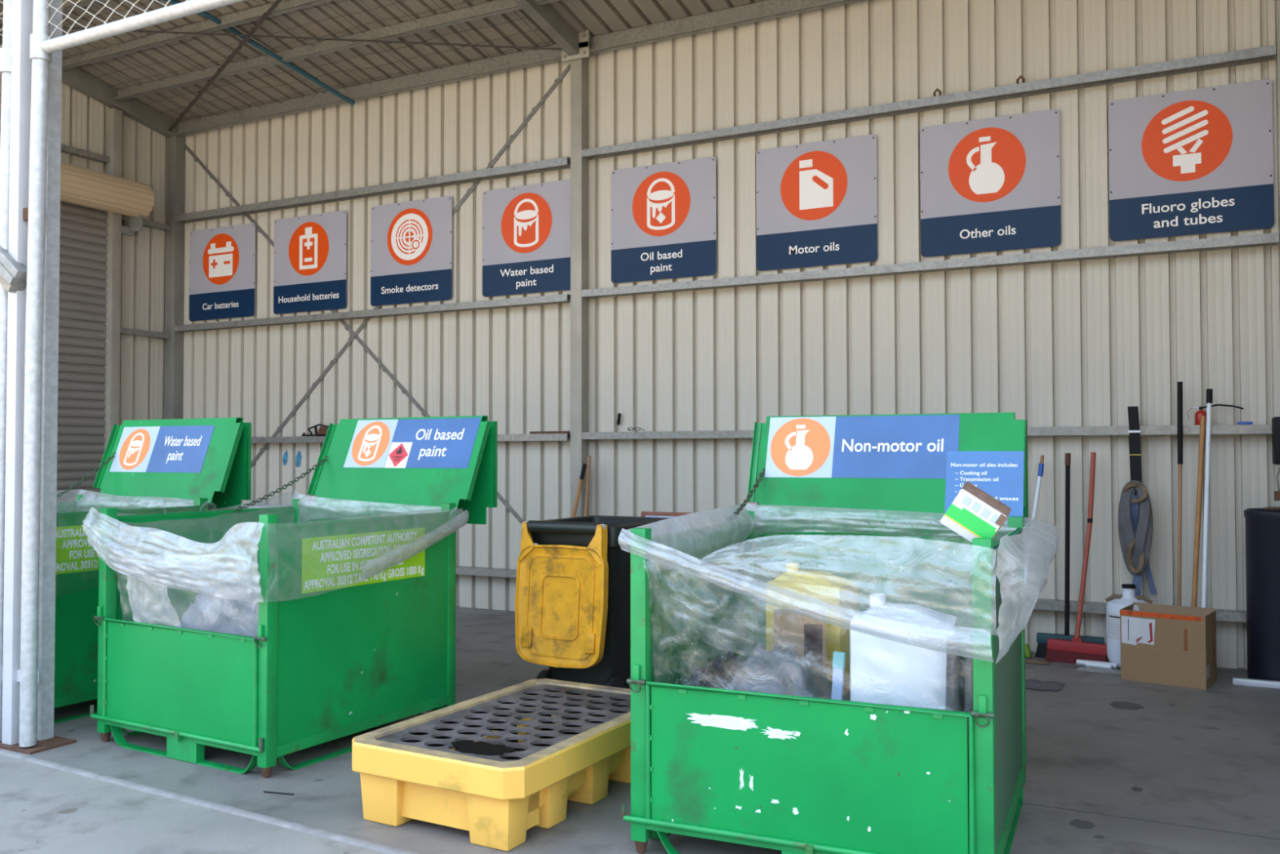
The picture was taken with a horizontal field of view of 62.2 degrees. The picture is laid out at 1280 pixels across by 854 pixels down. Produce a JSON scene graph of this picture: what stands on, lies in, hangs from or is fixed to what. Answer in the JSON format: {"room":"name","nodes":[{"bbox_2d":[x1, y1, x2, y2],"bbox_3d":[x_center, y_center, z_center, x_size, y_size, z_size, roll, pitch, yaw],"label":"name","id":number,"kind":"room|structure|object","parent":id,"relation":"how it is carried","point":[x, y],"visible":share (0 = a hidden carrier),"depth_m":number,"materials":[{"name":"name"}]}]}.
{"room":"waste site","nodes":[
{"label":"waste site","id":0,"kind":"room"},
{"bbox_2d":[0,74,168,425],"bbox_3d":[-6.425,-1.354,9.569,0.044,6.093,5.320,-1,-2,27],"label":"wall","id":1,"kind":"structure","parent":0,"point":[83,117],"depth_m":11.48,"materials":[{"name":"beige metal"}]},
{"bbox_2d":[0,126,108,163],"bbox_3d":[-6.492,-2.834,9.324,0.086,0.060,3.980,-1,-2,27],"label":"rail","id":2,"kind":"object","parent":1,"relation":"attached to","point":[67,149],"depth_m":10.84,"materials":[{"name":"metal"}]},
{"bbox_2d":[56,161,154,502],"bbox_3d":[-6.221,-0.470,9.421,0.421,4.316,4.300,-1,-2,27],"label":"door","id":3,"kind":"structure","parent":1,"relation":"in","point":[86,195],"depth_m":10.80,"materials":[{"name":"grey metal"}]},
{"bbox_2d":[56,200,107,502],"bbox_3d":[-6.435,-0.383,9.349,0.026,4.140,3.980,-1,-2,27],"label":"curtain","id":4,"kind":"object","parent":3,"relation":"hanging from","point":[82,293],"depth_m":10.81,"materials":[{"name":"grey metal"}]},
{"bbox_2d":[120,327,168,338],"bbox_3d":[-5.384,-1.013,11.447,0.086,0.060,0.625,-1,-2,27],"label":"rail","id":5,"kind":"object","parent":1,"relation":"attached to","point":[123,331],"depth_m":11.44,"materials":[{"name":"metal"}]},
{"bbox_2d":[121,214,169,231],"bbox_3d":[-5.386,-2.213,11.476,0.086,0.060,0.625,-1,-2,27],"label":"rail","id":6,"kind":"object","parent":1,"relation":"attached to","point":[149,224],"depth_m":11.56,"materials":[{"name":"metal"}]},
{"bbox_2d":[0,0,766,121],"bbox_3d":[-1.534,-3.983,7.173,11.020,1.000,5.310,-1,-2,27],"label":"ceiling","id":7,"kind":"structure","parent":0,"point":[600,17],"depth_m":9.83,"materials":[{"name":"grey metal"}]},
{"bbox_2d":[0,0,554,122],"bbox_3d":[-3.990,-3.901,8.420,5.100,0.934,5.001,-1,-2,27],"label":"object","id":8,"kind":"object","parent":7,"relation":"attached to","point":[116,0],"visible":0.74,"depth_m":10.03,"materials":[{"name":"grey metal"}]},
{"bbox_2d":[0,605,1279,853],"bbox_3d":[-5.025,1.770,6.679,80.000,0.300,10.200,-1,-2,27],"label":"floor","id":9,"kind":"structure","parent":0,"point":[1210,757],"depth_m":4.58,"materials":[{"name":"concrete"}]},
{"bbox_2d":[0,0,76,754],"bbox_3d":[-3.042,-1.415,5.371,0.340,6.001,0.240,-1,-2,27],"label":"gate post","id":10,"kind":"object","parent":9,"relation":"on","point":[22,11],"visible":0.78,"depth_m":5.33,"materials":[{"name":"white metal"}]},
{"bbox_2d":[0,0,12,741],"bbox_3d":[-4.461,-1.323,6.015,2.966,5.821,0.094,-1,-2,27],"label":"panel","id":11,"kind":"object","parent":10,"relation":"attached to","point":[6,51],"visible":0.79,"depth_m":5.33,"materials":[{"name":"grey metal"}]},
{"bbox_2d":[0,245,26,293],"bbox_3d":[-3.648,-1.200,5.568,1.338,1.076,0.082,-1,-2,27],"label":"diagonal strut","id":12,"kind":"object","parent":10,"relation":"attached to","point":[13,274],"visible":0.82,"depth_m":5.26,"materials":[{"name":"metal"}]},
{"bbox_2d":[18,0,245,746],"bbox_3d":[-0.737,-1.391,4.115,5.174,5.841,0.094,-1,-2,27],"label":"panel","id":13,"kind":"object","parent":10,"relation":"attached to","point":[42,46],"visible":1,"depth_m":5.21,"materials":[{"name":"grey metal"}]},
{"bbox_2d":[103,108,122,453],"bbox_3d":[-5.524,-0.802,11.089,0.115,5.060,0.110,-1,-2,27],"label":"steel column","id":14,"kind":"structure","parent":9,"relation":"on","point":[113,116],"depth_m":11.07,"materials":[{"name":"grey metal"}]},
{"bbox_2d":[53,417,251,723],"bbox_3d":[-3.463,0.771,6.444,1.282,1.682,1.621,-1,-2,29],"label":"bin","id":15,"kind":"object","parent":9,"relation":"on","point":[202,460],"visible":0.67,"depth_m":6.80,"materials":[{"name":"green metal"}]},
{"bbox_2d":[56,488,209,512],"bbox_3d":[-3.517,0.853,6.254,1.356,0.910,1.384,-1,-2,29],"label":"liner","id":16,"kind":"object","parent":15,"relation":"in","point":[90,500],"visible":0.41,"depth_m":6.88,"materials":[{"name":"clear plastic"}]},
{"bbox_2d":[164,134,185,418],"bbox_3d":[-5.164,-0.756,11.764,0.130,5.000,0.131,-1,-2,27],"label":"steel column","id":17,"kind":"structure","parent":9,"relation":"on","point":[176,144],"depth_m":11.74,"materials":[{"name":"grey metal"}]},
{"bbox_2d":[0,30,177,137],"bbox_3d":[-6.342,-3.810,9.574,0.100,1.123,5.220,-1,-2,27],"label":"rafter","id":18,"kind":"object","parent":17,"relation":"on","point":[75,77],"visible":0.6,"depth_m":11.11,"materials":[{"name":"grey metal"}]},
{"bbox_2d":[175,156,570,223],"bbox_3d":[-2.863,-2.337,10.629,5.040,0.070,0.126,-1,-2,27],"label":"beam","id":19,"kind":"structure","parent":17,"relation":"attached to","point":[560,163],"depth_m":10.43,"materials":[{"name":"metal"}]},
{"bbox_2d":[0,748,419,853],"bbox_3d":[-3.883,1.599,5.621,21.039,0.022,0.048,-1,-2,30],"label":"painted line","id":20,"kind":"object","parent":9,"relation":"on","point":[300,827],"depth_m":4.36,"materials":[{"name":"paint"}]},
{"bbox_2d":[241,503,291,508],"bbox_3d":[-3.740,1.249,10.584,1.250,0.930,0.320,-1,-2,27],"label":"pallet stack","id":21,"kind":"object","parent":9,"relation":"on","point":[255,505],"visible":0.02,"depth_m":10.53,"materials":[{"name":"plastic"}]},
{"bbox_2d":[263,791,293,795],"bbox_3d":[-1.540,1.559,4.516,0.143,0.005,0.006,0,-1,15],"label":"wire offcut","id":22,"kind":"object","parent":9,"relation":"on","point":[264,791],"visible":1,"depth_m":4.52,"materials":[{"name":"black metal"}]},
{"bbox_2d":[89,415,497,777],"bbox_3d":[-1.805,0.759,5.745,1.282,1.667,1.696,-1,-2,30],"label":"bin","id":23,"kind":"object","parent":9,"relation":"on","point":[334,655],"visible":0.95,"depth_m":5.25,"materials":[{"name":"green metal"}]},
{"bbox_2d":[177,586,258,636],"bbox_3d":[-1.925,1.120,5.340,0.935,0.670,0.490,-1,-2,30],"label":"bag","id":24,"kind":"object","parent":23,"relation":"in","point":[242,618],"visible":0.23,"depth_m":5.25,"materials":[{"name":"clear plastic"}]},
{"bbox_2d":[81,490,468,635],"bbox_3d":[-1.875,0.865,5.519,1.343,1.005,1.468,-1,-2,30],"label":"liner","id":25,"kind":"object","parent":23,"relation":"in","point":[184,563],"visible":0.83,"depth_m":5.06,"materials":[{"name":"clear plastic"}]},
{"bbox_2d":[351,678,631,850],"bbox_3d":[-0.484,1.405,4.576,0.840,0.315,1.350,-1,-2,29],"label":"pallet","id":26,"kind":"object","parent":9,"relation":"on","point":[499,765],"visible":0.94,"depth_m":4.15,"materials":[{"name":"yellow plastic"}]},
{"bbox_2d":[571,463,586,517],"bbox_3d":[-0.624,0.998,9.169,0.344,1.362,0.037,1,-2,-24],"label":"handle","id":27,"kind":"object","parent":9,"relation":"on","point":[584,466],"visible":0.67,"depth_m":9.21,"materials":[{"name":"brown wood"}]},
{"bbox_2d":[570,57,588,517],"bbox_3d":[-0.535,-0.830,9.402,0.115,5.020,0.131,-1,-2,27],"label":"steel column","id":28,"kind":"structure","parent":9,"relation":"on","point":[579,68],"depth_m":9.36,"materials":[{"name":"grey metal"}]},
{"bbox_2d":[173,44,561,136],"bbox_3d":[-2.869,-3.343,10.628,5.095,0.160,0.105,-1,-2,27],"label":"roof beam","id":29,"kind":"structure","parent":28,"relation":"attached to","point":[531,57],"depth_m":10.46,"materials":[{"name":"metal"}]},
{"bbox_2d":[512,0,578,56],"bbox_3d":[-1.702,-3.874,7.205,0.100,1.123,5.220,-1,-2,27],"label":"rafter","id":30,"kind":"object","parent":28,"relation":"on","point":[546,16],"visible":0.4,"depth_m":9.02,"materials":[{"name":"grey metal"}]},
{"bbox_2d":[0,0,102,30],"bbox_3d":[-3.820,-3.781,8.777,5.095,0.125,0.105,-1,-2,27],"label":"roof purlin","id":31,"kind":"structure","parent":30,"relation":"attached to","point":[68,6],"depth_m":9.35,"materials":[{"name":"metal"}]},
{"bbox_2d":[62,0,335,70],"bbox_3d":[-3.502,-3.640,9.397,5.095,0.125,0.105,-1,-2,27],"label":"roof purlin","id":32,"kind":"structure","parent":30,"relation":"attached to","point":[253,14],"depth_m":9.72,"materials":[{"name":"metal"}]},
{"bbox_2d":[167,0,282,131],"bbox_3d":[-3.475,-3.536,9.490,0.050,0.435,5.673,1,-2,-38],"label":"brace","id":33,"kind":"object","parent":30,"relation":"attached to","point":[265,15],"visible":1,"depth_m":10.07,"materials":[{"name":"grey metal"}]},
{"bbox_2d":[0,23,563,50],"bbox_3d":[-3.448,-3.516,9.543,5.591,0.399,0.050,0,-1,4],"label":"brace","id":34,"kind":"object","parent":30,"relation":"attached to","point":[1,24],"visible":0.81,"depth_m":9.48,"materials":[{"name":"grey metal"}]},
{"bbox_2d":[113,0,521,101],"bbox_3d":[-3.211,-3.511,9.964,5.095,0.125,0.105,-1,-2,27],"label":"roof purlin","id":35,"kind":"structure","parent":30,"relation":"attached to","point":[495,7],"depth_m":9.77,"materials":[{"name":"metal"}]},
{"bbox_2d":[162,0,355,105],"bbox_3d":[-3.625,-3.487,9.725,0.044,0.508,2.343,-1,-2,41],"label":"tube","id":36,"kind":"object","parent":35,"relation":"attached to","point":[205,14],"visible":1,"depth_m":9.96,"materials":[{"name":"metal"}]},
{"bbox_2d":[534,0,560,5],"bbox_3d":[1.505,-3.576,7.556,5.275,0.125,0.105,-1,-2,27],"label":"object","id":37,"kind":"structure","parent":30,"relation":"attached to","point":[538,2],"depth_m":8.69,"materials":[{"name":"metal"}]},
{"bbox_2d":[561,29,590,62],"bbox_3d":[-0.574,-3.371,9.379,0.280,0.240,0.032,-1,-2,27],"label":"plate","id":38,"kind":"object","parent":28,"relation":"attached to","point":[584,37],"visible":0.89,"depth_m":9.34,"materials":[{"name":"metal"}]},
{"bbox_2d":[589,0,866,54],"bbox_3d":[1.846,-3.408,8.220,5.275,0.160,0.105,-1,-2,27],"label":"beam","id":39,"kind":"structure","parent":28,"relation":"attached to","point":[768,9],"depth_m":8.87,"materials":[{"name":"metal"}]},
{"bbox_2d":[584,455,591,515],"bbox_3d":[-0.476,0.962,9.123,0.032,1.429,0.207,-1,-2,24],"label":"handle","id":40,"kind":"object","parent":9,"relation":"on","point":[588,457],"visible":0.34,"depth_m":9.18,"materials":[{"name":"brown wood"}]},
{"bbox_2d":[515,515,669,688],"bbox_3d":[-0.250,1.068,6.212,0.610,1.067,0.888,-1,-2,28],"label":"wheelie bin","id":41,"kind":"object","parent":9,"relation":"on","point":[573,606],"visible":0.85,"depth_m":5.91,"materials":[{"name":"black plastic"}]},
{"bbox_2d":[621,412,1028,853],"bbox_3d":[0.838,0.739,4.307,1.297,1.630,1.626,-1,-2,24],"label":"bin","id":42,"kind":"object","parent":9,"relation":"on","point":[788,774],"visible":0.88,"depth_m":3.82,"materials":[{"name":"green metal"}]},
{"bbox_2d":[685,648,745,688],"bbox_3d":[0.314,1.171,4.255,0.144,0.510,0.760,-1,-2,24],"label":"bag","id":43,"kind":"object","parent":42,"relation":"in","point":[720,671],"visible":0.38,"depth_m":4.19,"materials":[{"name":"clear plastic"}]},
{"bbox_2d":[724,642,831,698],"bbox_3d":[0.510,1.111,3.895,0.413,0.612,0.260,-1,-2,24],"label":"bag","id":44,"kind":"object","parent":42,"relation":"in","point":[777,670],"visible":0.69,"depth_m":3.84,"materials":[{"name":"clear plastic"}]},
{"bbox_2d":[773,608,826,677],"bbox_3d":[0.627,0.879,4.165,0.200,0.300,0.182,0,-1,7],"label":"carton","id":45,"kind":"object","parent":42,"relation":"in","point":[803,633],"visible":0.38,"depth_m":4.08,"materials":[{"name":"brown cardboard"}]},
{"bbox_2d":[765,561,858,682],"bbox_3d":[0.719,0.803,4.422,0.340,0.465,0.220,-1,-2,33],"label":"plastic container","id":46,"kind":"object","parent":42,"relation":"in","point":[813,584],"visible":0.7,"depth_m":4.33,"materials":[{"name":"yellow plastic"}]},
{"bbox_2d":[617,504,1059,663],"bbox_3d":[0.835,0.823,4.135,1.459,0.955,1.449,-1,-2,24],"label":"liner","id":47,"kind":"object","parent":42,"relation":"in","point":[678,542],"visible":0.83,"depth_m":3.71,"materials":[{"name":"clear plastic"}]},
{"bbox_2d":[829,678,849,700],"bbox_3d":[0.661,1.231,4.306,0.420,0.392,0.580,-1,-2,24],"label":"carton","id":48,"kind":"object","parent":42,"relation":"on","point":[846,696],"visible":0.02,"depth_m":4.15,"materials":[{"name":"beige cardboard"}]},
{"bbox_2d":[945,635,959,711],"bbox_3d":[1.036,1.050,3.507,0.054,0.713,0.044,-1,-2,27],"label":"tube","id":49,"kind":"object","parent":42,"relation":"on","point":[953,661],"visible":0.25,"depth_m":3.49,"materials":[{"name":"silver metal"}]},
{"bbox_2d":[960,655,965,711],"bbox_3d":[1.157,1.158,4.218,0.486,0.532,0.540,-1,-2,24],"label":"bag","id":50,"kind":"object","parent":42,"relation":"on","point":[962,662],"visible":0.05,"depth_m":4.07,"materials":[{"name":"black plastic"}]},
{"bbox_2d":[964,648,973,853],"bbox_3d":[1.091,1.070,3.483,0.054,0.673,0.044,-1,-2,27],"label":"post","id":51,"kind":"object","parent":42,"relation":"on","point":[968,700],"visible":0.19,"depth_m":3.47,"materials":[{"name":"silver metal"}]},
{"bbox_2d":[940,480,1011,542],"bbox_3d":[1.110,0.290,3.504,0.213,0.222,0.167,-1,-2,24],"label":"box","id":52,"kind":"object","parent":42,"relation":"on","point":[974,513],"visible":0.89,"depth_m":3.44,"materials":[{"name":"green cardboard"}]},
{"bbox_3d":[0.948,1.257,3.772,0.460,0.312,0.360,-1,-2,24],"label":"carton","id":53,"kind":"object","parent":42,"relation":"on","visible":0},
{"bbox_2d":[831,650,845,700],"bbox_3d":[0.696,0.946,3.738,0.055,0.306,0.025,-1,-2,27],"label":"slim bottle","id":54,"kind":"object","parent":53,"relation":"on","point":[838,657],"visible":0.6,"depth_m":3.73,"materials":[{"name":"teal plastic"}]},
{"bbox_2d":[849,592,959,711],"bbox_3d":[0.936,0.846,3.744,0.360,0.505,0.240,-1,-1,19],"label":"plastic container","id":55,"kind":"object","parent":53,"relation":"on","point":[882,671],"visible":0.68,"depth_m":3.64,"materials":[{"name":"white plastic"}]},
{"bbox_2d":[1025,643,1031,658],"bbox_3d":[2.638,1.575,7.530,0.280,0.112,0.124,-1,-2,27],"label":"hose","id":56,"kind":"object","parent":9,"relation":"on","point":[1028,652],"visible":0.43,"depth_m":7.43,"materials":[{"name":"green plastic"}]},
{"bbox_2d":[1024,454,1044,591],"bbox_3d":[2.753,0.916,7.526,0.264,1.434,0.037,0,-1,-9],"label":"brush","id":57,"kind":"object","parent":9,"relation":"on","point":[1041,466],"visible":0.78,"depth_m":7.54,"materials":[{"name":"white paint"}]},
{"bbox_2d":[1025,658,1049,664],"bbox_3d":[2.728,1.611,7.307,0.189,0.018,0.107,-1,-2,27],"label":"leaf litter","id":58,"kind":"object","parent":9,"relation":"on","point":[1027,660],"visible":0.83,"depth_m":7.28,"materials":[{"name":"brown plant"}]},
{"bbox_2d":[1025,678,1064,690],"bbox_3d":[2.452,1.589,6.601,0.341,0.028,0.290,-1,-2,27],"label":"sheet","id":59,"kind":"object","parent":9,"relation":"on","point":[1036,684],"visible":0.81,"depth_m":6.53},
{"bbox_2d":[1035,453,1104,657],"bbox_3d":[3.023,0.906,7.466,0.460,1.446,0.085,-1,-2,27],"label":"broom","id":60,"kind":"object","parent":9,"relation":"on","point":[1042,637],"visible":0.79,"depth_m":7.46,"materials":[{"name":"black plastic"}]},
{"bbox_2d":[1044,452,1107,663],"bbox_3d":[3.034,0.901,7.378,0.400,1.451,0.186,-1,-2,27],"label":"broom","id":61,"kind":"object","parent":9,"relation":"on","point":[1064,651],"visible":0.97,"depth_m":7.33,"materials":[{"name":"red"}]},
{"bbox_2d":[1070,818,1095,828],"bbox_3d":[1.726,1.548,4.132,0.096,0.001,0.109,-1,-2,27],"label":"stain","id":62,"kind":"object","parent":9,"relation":"on","point":[1078,823],"visible":1,"depth_m":4.13,"materials":[{"name":"grey concrete"}]},
{"bbox_2d":[1075,658,1117,668],"bbox_3d":[3.076,1.601,7.150,0.252,0.038,0.081,-1,-2,34],"label":"tubes","id":63,"kind":"object","parent":9,"relation":"on","point":[1102,664],"visible":0.92,"depth_m":7.12,"materials":[{"name":"white glass"}]},
{"bbox_2d":[1076,666,1120,674],"bbox_3d":[3.040,1.598,6.998,0.306,0.027,0.109,-1,-2,27],"label":"scrap","id":64,"kind":"object","parent":9,"relation":"on","point":[1090,668],"visible":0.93,"depth_m":6.98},
{"bbox_2d":[1108,701,1144,710],"bbox_3d":[2.782,1.594,6.068,0.177,0.001,0.200,0,-1,6],"label":"stain","id":65,"kind":"object","parent":9,"relation":"on","point":[1124,704],"visible":1,"depth_m":6.06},
{"bbox_2d":[1105,583,1152,668],"bbox_3d":[3.301,1.342,7.153,0.296,0.558,0.286,-1,-2,27],"label":"bottle","id":66,"kind":"object","parent":9,"relation":"on","point":[1113,606],"visible":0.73,"depth_m":7.11,"materials":[{"name":"white plastic"}]},
{"bbox_2d":[1130,786,1142,791],"bbox_3d":[2.138,1.558,4.564,0.048,0.001,0.068,-1,-2,27],"label":"stain","id":67,"kind":"object","parent":9,"relation":"on","point":[1135,788],"visible":1,"depth_m":4.56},
{"bbox_2d":[1120,601,1217,689],"bbox_3d":[3.368,1.384,6.759,0.492,0.455,0.332,-1,-2,38],"label":"cardboard box","id":68,"kind":"object","parent":9,"relation":"on","point":[1172,645],"visible":1,"depth_m":6.64,"materials":[{"name":"brown cardboard"}]},
{"bbox_2d":[1177,381,1182,605],"bbox_3d":[3.611,0.656,7.090,0.033,1.927,0.166,-1,-2,38],"label":"handle","id":69,"kind":"object","parent":9,"relation":"on","point":[1180,384],"visible":0.83,"depth_m":7.11,"materials":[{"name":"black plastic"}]},
{"bbox_2d":[1191,416,1205,607],"bbox_3d":[3.698,0.772,7.038,0.194,1.693,0.032,1,-2,-27],"label":"handle","id":70,"kind":"object","parent":9,"relation":"on","point":[1202,420],"visible":0.66,"depth_m":7.04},
{"bbox_2d":[1201,388,1213,608],"bbox_3d":[3.729,0.681,6.980,0.216,1.873,0.038,1,-2,-42],"label":"handle","id":71,"kind":"object","parent":9,"relation":"on","point":[1209,391],"visible":0.83,"depth_m":6.99,"materials":[{"name":"white paint"}]},
{"bbox_2d":[1232,677,1279,688],"bbox_3d":[3.919,1.585,6.521,0.480,0.040,0.045,-1,-2,27],"label":"fluorescent tube","id":72,"kind":"object","parent":9,"relation":"on","point":[1236,681],"visible":1,"depth_m":6.55,"materials":[{"name":"white glass"}]},
{"bbox_2d":[1244,506,1279,680],"bbox_3d":[4.053,1.060,6.726,0.372,1.100,0.372,-1,-2,27],"label":"drum","id":73,"kind":"object","parent":9,"relation":"on","point":[1262,525],"visible":0.92,"depth_m":6.63,"materials":[{"name":"black plastic"}]},
{"bbox_2d":[1275,0,1279,302],"bbox_3d":[4.265,-0.896,6.951,0.115,5.020,0.131,-1,-2,27],"label":"steel column","id":74,"kind":"structure","parent":9,"relation":"on","point":[1277,2],"depth_m":6.96,"materials":[{"name":"grey metal"}]},
{"bbox_2d":[1271,416,1279,500],"bbox_3d":[4.169,0.203,6.783,0.200,0.535,0.200,-1,-2,27],"label":"reel","id":75,"kind":"object","parent":74,"relation":"attached to","point":[1275,420],"visible":1,"depth_m":6.74,"materials":[{"name":"black plastic"}]},
{"bbox_3d":[0.171,1.472,8.761,0.570,0.385,0.260,-1,-2,27],"label":"cardboard box","id":76,"kind":"object","parent":9,"relation":"on","visible":0},
{"bbox_2d":[640,511,690,517],"bbox_3d":[0.204,0.995,8.850,0.470,0.567,0.114,-1,-2,27],"label":"cardboard box","id":77,"kind":"object","parent":76,"relation":"on","point":[643,513],"visible":0.05,"depth_m":8.90,"materials":[{"name":"brown cardboard"}]},
{"bbox_2d":[182,0,1279,669],"bbox_3d":[-0.352,-0.895,9.405,11.020,5.150,0.058,-1,-2,27],"label":"wall","id":78,"kind":"structure","parent":0,"point":[1080,343],"depth_m":8.64,"materials":[{"name":"beige metal"}]},
{"bbox_2d":[188,222,255,321],"bbox_3d":[-4.548,-1.675,11.522,1.000,1.000,0.011,-1,-2,27],"label":"sign","id":79,"kind":"object","parent":78,"relation":"attached to","point":[222,260],"visible":1,"depth_m":11.51,"materials":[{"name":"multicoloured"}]},
{"bbox_2d":[282,449,288,465],"bbox_3d":[-3.705,0.322,11.068,0.082,0.165,0.001,-1,-2,27],"label":"spray mark","id":80,"kind":"object","parent":78,"relation":"attached to","point":[285,456],"visible":1,"depth_m":11.06,"materials":[{"name":"blue paint"}]},
{"bbox_2d":[295,450,302,466],"bbox_3d":[-3.536,0.331,10.981,0.085,0.176,0.001,-1,-2,27],"label":"spray mark","id":81,"kind":"object","parent":78,"relation":"attached to","point":[299,456],"visible":1,"depth_m":10.98,"materials":[{"name":"blue paint"}]},
{"bbox_2d":[273,210,346,314],"bbox_3d":[-3.413,-1.690,10.942,1.000,1.000,0.011,-1,-2,27],"label":"sign","id":82,"kind":"object","parent":78,"relation":"attached to","point":[310,255],"visible":1,"depth_m":10.93,"materials":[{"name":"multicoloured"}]},
{"bbox_2d":[301,423,328,435],"bbox_3d":[-3.258,0.029,10.771,0.470,0.126,0.060,-1,-2,27],"label":"tool","id":83,"kind":"object","parent":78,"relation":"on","point":[322,431],"visible":0.75,"depth_m":10.75,"materials":[{"name":"black metal"}]},
{"bbox_2d":[370,195,452,306],"bbox_3d":[-2.239,-1.706,10.343,1.000,1.000,0.011,-1,-2,27],"label":"sign","id":84,"kind":"object","parent":78,"relation":"attached to","point":[411,241],"visible":1,"depth_m":10.34,"materials":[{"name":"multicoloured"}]},
{"bbox_2d":[482,178,570,297],"bbox_3d":[-1.033,-1.723,9.728,1.000,1.000,0.011,-1,-2,27],"label":"sign","id":85,"kind":"object","parent":78,"relation":"attached to","point":[526,228],"visible":0.9,"depth_m":9.73,"materials":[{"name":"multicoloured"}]},
{"bbox_2d":[617,413,621,431],"bbox_3d":[-0.183,-0.039,9.248,0.040,0.165,0.030,-1,-2,32],"label":"screwdriver","id":86,"kind":"object","parent":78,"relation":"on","point":[619,414],"visible":0.95,"depth_m":9.24,"materials":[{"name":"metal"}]},
{"bbox_2d":[611,156,716,283],"bbox_3d":[0.191,-1.766,9.103,1.000,1.000,0.011,-1,-2,27],"label":"sign","id":87,"kind":"object","parent":78,"relation":"attached to","point":[664,215],"visible":1,"depth_m":9.10,"materials":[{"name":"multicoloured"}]},
{"bbox_2d":[174,232,1279,332],"bbox_3d":[-0.448,-1.162,9.368,10.460,0.087,0.126,-1,-2,27],"label":"wall beam","id":88,"kind":"structure","parent":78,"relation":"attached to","point":[1265,239],"depth_m":8.43,"materials":[{"name":"metal"}]},
{"bbox_2d":[251,424,1271,443],"bbox_3d":[-0.446,0.083,9.337,10.460,0.072,0.126,-1,-2,27],"label":"rail","id":89,"kind":"object","parent":78,"relation":"attached to","point":[1215,428],"depth_m":8.63,"materials":[{"name":"metal"}]},
{"bbox_2d":[529,431,569,434],"bbox_3d":[-0.812,0.050,9.513,0.410,0.022,0.025,-1,-2,27],"label":"strip","id":90,"kind":"object","parent":89,"relation":"on","point":[533,432],"visible":1,"depth_m":9.50,"materials":[{"name":"metal"}]},
{"bbox_2d":[626,426,644,431],"bbox_3d":[-0.036,0.018,9.130,0.138,0.032,0.074,-1,-2,27],"label":"spectacles","id":91,"kind":"object","parent":89,"relation":"on","point":[628,427],"visible":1,"depth_m":9.10,"materials":[{"name":"black plastic"}]},
{"bbox_2d":[1118,406,1157,595],"bbox_3d":[3.399,0.511,7.255,0.238,1.305,0.123,-1,-2,27],"label":"bundle","id":92,"kind":"object","parent":89,"relation":"hanging from","point":[1135,508],"visible":0.99,"depth_m":7.24,"materials":[{"name":"grey fabric"}]},
{"bbox_2d":[1236,421,1253,424],"bbox_3d":[4.017,-0.025,7.042,0.090,0.018,0.045,-1,-2,27],"label":"sponge","id":93,"kind":"object","parent":89,"relation":"on","point":[1248,422],"visible":1,"depth_m":7.02,"materials":[{"name":"blue plastic"}]},
{"bbox_2d":[755,133,877,271],"bbox_3d":[1.402,-1.783,8.485,1.000,1.000,0.011,-1,-2,27],"label":"sign","id":94,"kind":"object","parent":78,"relation":"attached to","point":[816,202],"visible":1,"depth_m":8.47,"materials":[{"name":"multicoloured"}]},
{"bbox_2d":[455,565,1246,622],"bbox_3d":[-0.445,1.321,9.307,10.460,0.069,0.126,-1,-2,27],"label":"rail","id":95,"kind":"object","parent":78,"relation":"attached to","point":[1222,615],"depth_m":7.50,"materials":[{"name":"metal"}]},
{"bbox_2d":[582,44,1275,159],"bbox_3d":[1.850,-2.446,8.224,5.295,0.062,0.126,-1,-2,27],"label":"wall beam","id":96,"kind":"structure","parent":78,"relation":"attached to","point":[1264,54],"depth_m":7.94,"materials":[{"name":"metal"}]},
{"bbox_2d":[933,88,941,96],"bbox_3d":[2.238,-2.518,7.979,0.061,0.065,0.018,-1,-2,27],"label":"clip","id":97,"kind":"object","parent":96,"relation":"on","point":[937,89],"visible":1,"depth_m":7.97,"materials":[{"name":"metal"}]},
{"bbox_2d":[1016,75,1025,84],"bbox_3d":[2.768,-2.526,7.709,0.061,0.065,0.018,-1,-2,27],"label":"clip","id":98,"kind":"object","parent":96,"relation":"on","point":[1020,76],"visible":1,"depth_m":7.70,"materials":[{"name":"metal"}]},
{"bbox_2d":[920,108,1061,257],"bbox_3d":[2.590,-1.799,7.879,1.000,1.000,0.011,-1,-2,27],"label":"sign","id":99,"kind":"object","parent":78,"relation":"attached to","point":[989,184],"visible":1,"depth_m":7.87,"materials":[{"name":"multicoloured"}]},
{"bbox_2d":[1108,79,1274,241],"bbox_3d":[3.766,-1.815,7.278,1.000,1.000,0.011,-1,-2,27],"label":"sign","id":100,"kind":"object","parent":78,"relation":"attached to","point":[1200,161],"visible":1,"depth_m":7.26,"materials":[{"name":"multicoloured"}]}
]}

